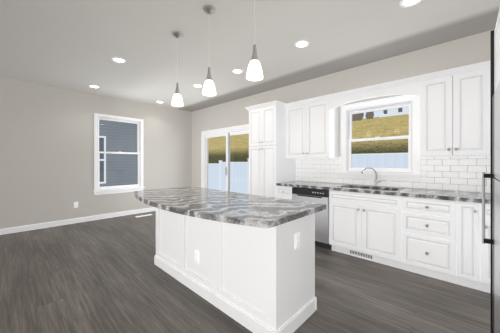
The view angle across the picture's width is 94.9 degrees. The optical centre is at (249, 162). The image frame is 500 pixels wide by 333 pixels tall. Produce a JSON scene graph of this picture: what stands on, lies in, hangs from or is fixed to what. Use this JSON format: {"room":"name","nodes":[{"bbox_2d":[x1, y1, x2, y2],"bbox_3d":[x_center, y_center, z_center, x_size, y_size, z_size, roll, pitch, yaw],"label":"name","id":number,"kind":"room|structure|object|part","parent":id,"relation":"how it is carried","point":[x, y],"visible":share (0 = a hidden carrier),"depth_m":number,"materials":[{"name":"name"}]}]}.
{"room":"kitchen","nodes":[
{"label":"kitchen","id":0,"kind":"room"},
{"bbox_2d":[0,77,191,228],"bbox_3d":[-3.661,-0.110,4.919,0.150,2.780,5.450,0,0,43],"label":"wall","id":1,"kind":"structure","parent":0,"point":[47,132],"depth_m":4.67,"materials":[{"name":"grey paint"}]},
{"bbox_2d":[0,207,155,234],"bbox_3d":[-1.066,1.228,2.562,6.860,0.105,5.300,0,0,43],"label":"baseboard","id":2,"kind":"structure","parent":1,"relation":"attached to","point":[130,212],"depth_m":4.74,"materials":[{"name":"white wood"}]},
{"bbox_2d":[97,116,140,189],"bbox_3d":[-3.117,-0.198,5.479,0.130,1.645,0.937,0,0,43],"label":"window","id":3,"kind":"structure","parent":1,"relation":"in","point":[138,123],"depth_m":5.48,"materials":[{"name":"white"}]},
{"bbox_2d":[0,211,489,332],"bbox_3d":[-1.066,1.340,2.562,7.160,0.120,5.600,0,0,43],"label":"floor","id":4,"kind":"structure","parent":0,"point":[102,275],"depth_m":2.25,"materials":[{"name":"wood"}]},
{"bbox_2d":[134,186,325,332],"bbox_3d":[-0.450,0.818,2.304,2.110,0.925,0.962,0,0,43],"label":"kitchen island","id":5,"kind":"object","parent":4,"relation":"on","point":[251,257],"visible":1,"depth_m":1.88,"materials":[{"name":"white wood"}]},
{"bbox_2d":[245,100,489,292],"bbox_3d":[1.368,0.122,3.028,3.962,2.315,1.274,0,0,43],"label":"kitchen cabinets","id":6,"kind":"object","parent":4,"relation":"on","point":[436,232],"visible":0.88,"depth_m":2.86,"materials":[{"name":"white wood"}]},
{"bbox_3d":[0.407,-1.006,4.341,0.760,0.059,0.686,0,0,43],"label":"pantry crown","id":7,"kind":"part","parent":6,"relation":"part of","materials":[{"name":"white wood"}]},
{"bbox_2d":[292,187,331,249],"bbox_3d":[1.111,0.840,3.702,0.602,0.881,0.646,0,0,43],"label":"dishwasher","id":8,"kind":"object","parent":6,"relation":"in","point":[320,195],"depth_m":3.36,"materials":[{"name":"silver metal"}]},
{"bbox_2d":[361,167,384,186],"bbox_3d":[1.785,0.214,3.335,0.290,0.281,0.167,0,0,43],"label":"faucet","id":9,"kind":"object","parent":6,"relation":"on","point":[376,180],"depth_m":3.35,"materials":[{"name":"silver metal"}]},
{"bbox_2d":[276,181,489,203],"bbox_3d":[1.624,0.375,2.784,3.255,0.040,1.272,0,0,43],"label":"countertop","id":10,"kind":"structure","parent":6,"relation":"on","point":[474,197],"depth_m":2.83,"materials":[{"name":"stone"}]},
{"bbox_2d":[482,7,499,332],"bbox_3d":[1.763,0.150,1.156,0.814,2.260,0.890,0,0,43],"label":"refrigerator","id":11,"kind":"object","parent":4,"relation":"on","point":[494,241],"visible":1,"depth_m":1.57,"materials":[{"name":"grey metal"}]},
{"bbox_2d":[0,0,499,111],"bbox_3d":[-1.066,-1.560,2.562,7.160,0.120,5.600,0,0,43],"label":"ceiling","id":12,"kind":"structure","parent":0,"point":[66,44],"depth_m":2.83,"materials":[{"name":"paint"}]},
{"bbox_2d":[111,57,125,62],"bbox_3d":[-1.925,-1.496,3.370,0.188,0.008,0.188,0,0,43],"label":"recessed light","id":13,"kind":"object","parent":12,"relation":"in","point":[116,59],"visible":1,"depth_m":3.37,"materials":[{"name":"white"}]},
{"bbox_2d":[171,31,182,106],"bbox_3d":[-0.850,-1.082,2.688,0.136,0.834,0.136,0,0,43],"label":"pendant light","id":14,"kind":"object","parent":12,"relation":"hanging from","point":[177,101],"visible":1,"depth_m":2.67,"materials":[{"name":"white glass"}]},
{"bbox_3d":[-0.850,-0.732,2.688,0.136,0.133,0.136,0,0,43],"label":"lamp shade","id":15,"kind":"part","parent":14,"relation":"part of","materials":[{"name":"white glass"}]},
{"bbox_2d":[202,5,215,95],"bbox_3d":[-0.399,-1.082,2.248,0.136,0.834,0.136,0,0,43],"label":"pendant light","id":16,"kind":"object","parent":12,"relation":"hanging from","point":[209,89],"visible":1,"depth_m":2.22,"materials":[{"name":"white glass"}]},
{"bbox_3d":[-0.399,-0.732,2.248,0.136,0.133,0.136,0,0,43],"label":"lamp shade","id":17,"kind":"part","parent":16,"relation":"part of","materials":[{"name":"white glass"}]},
{"bbox_2d":[232,69,242,73],"bbox_3d":[-0.207,-1.496,3.788,0.188,0.008,0.188,0,0,43],"label":"recessed light","id":18,"kind":"object","parent":12,"relation":"in","point":[236,71],"visible":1,"depth_m":3.79,"materials":[{"name":"white"}]},
{"bbox_2d":[246,44,262,80],"bbox_3d":[0.037,-1.082,1.814,0.136,0.834,0.136,0,0,43],"label":"pendant light","id":19,"kind":"object","parent":12,"relation":"hanging from","point":[254,71],"visible":1,"depth_m":1.78,"materials":[{"name":"white glass"}]},
{"bbox_3d":[0.037,-0.732,1.814,0.136,0.133,0.136,0,0,43],"label":"lamp shade","id":20,"kind":"part","parent":19,"relation":"part of","materials":[{"name":"white glass"}]},
{"bbox_2d":[294,40,308,47],"bbox_3d":[0.658,-1.496,2.913,0.188,0.008,0.188,0,0,43],"label":"recessed light","id":21,"kind":"object","parent":12,"relation":"in","point":[302,43],"visible":1,"depth_m":2.91,"materials":[{"name":"white"}]},
{"bbox_2d":[400,0,421,6],"bbox_3d":[1.496,-1.496,2.126,0.188,0.008,0.188,0,0,43],"label":"recessed light","id":22,"kind":"object","parent":12,"relation":"in","point":[403,3],"visible":1,"depth_m":2.15,"materials":[{"name":"white"}]},
{"bbox_2d":[192,29,494,192],"bbox_3d":[0.809,-0.110,4.540,7.160,2.780,0.150,0,0,43],"label":"wall","id":23,"kind":"structure","parent":0,"point":[472,49],"depth_m":3.70,"materials":[{"name":"grey paint"}]},
{"bbox_2d":[204,128,248,191],"bbox_3d":[-0.559,0.253,5.815,1.900,2.055,0.142,0,0,43],"label":"door frame","id":24,"kind":"structure","parent":23,"relation":"attached to","point":[227,134],"depth_m":5.81,"materials":[{"name":"white vinyl"},{"name":"glass"}]},
{"bbox_2d":[93,95,422,194],"bbox_3d":[-0.244,0.101,4.989,6.068,2.358,2.082,0,0,19],"label":"trim","id":25,"kind":"structure","parent":23,"relation":"attached to","point":[416,174],"depth_m":3.68,"materials":[{"name":"white wood"}]},
{"bbox_2d":[347,101,411,173],"bbox_3d":[1.931,-0.340,3.464,0.880,0.990,0.130,0,0,43],"label":"kitchen window","id":26,"kind":"structure","parent":23,"relation":"in","point":[408,103],"depth_m":3.40,"materials":[{"name":"white"}]},
{"bbox_2d":[285,60,489,157],"bbox_3d":[1.621,-0.552,2.782,3.256,0.965,1.264,0,0,43],"label":"upper cabinet","id":27,"kind":"object","parent":23,"relation":"attached to","point":[454,109],"visible":0.86,"depth_m":2.70,"materials":[{"name":"white wood"}]},
{"bbox_3d":[1.684,-1.006,3.089,2.924,0.059,0.055,0,0,43],"label":"cabinet crown","id":28,"kind":"part","parent":27,"relation":"part of","materials":[{"name":"white wood"}]},
{"label":"outside","id":29,"kind":"structure","parent":0,"visible":0},
{"bbox_2d":[363,111,378,118],"bbox_3d":[-22.729,-41.220,130.069,600.000,95.000,0.001,0,0,43],"label":"sky","id":30,"kind":"structure","parent":29,"point":[376,113],"depth_m":71.48,"materials":[{"name":"white"}]},
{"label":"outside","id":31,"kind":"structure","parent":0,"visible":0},
{"label":"ground","id":32,"kind":"structure","parent":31,"visible":0},
{"bbox_2d":[99,120,137,186],"bbox_3d":[-7.759,-1.920,6.701,0.250,7.600,15.500,0,0,43],"label":"neighbouring house","id":33,"kind":"structure","parent":32,"relation":"on","point":[115,169],"depth_m":9.18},
{"bbox_2d":[208,153,407,193],"bbox_3d":[-5.305,0.503,17.133,52.820,2.754,0.170,0,0,43],"label":"fence","id":34,"kind":"object","parent":32,"relation":"on","point":[239,171],"visible":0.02,"depth_m":12.32,"materials":[{"name":"plastic"}]},
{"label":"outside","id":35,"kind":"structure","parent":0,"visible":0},
{"bbox_2d":[208,114,408,162],"bbox_3d":[-26.542,-5.620,82.432,380.000,15.000,64.400,0,0,43],"label":"hill","id":36,"kind":"structure","parent":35,"point":[398,125],"depth_m":33.66,"materials":[{"name":"green plant"}]},
{"bbox_2d":[352,107,408,120],"bbox_3d":[21.014,-13.720,74.463,74.200,6.200,6.546,0,0,43],"label":"house","id":37,"kind":"structure","parent":36,"relation":"on","point":[403,110],"depth_m":61.76,"materials":[{"name":"white"}]}
]}

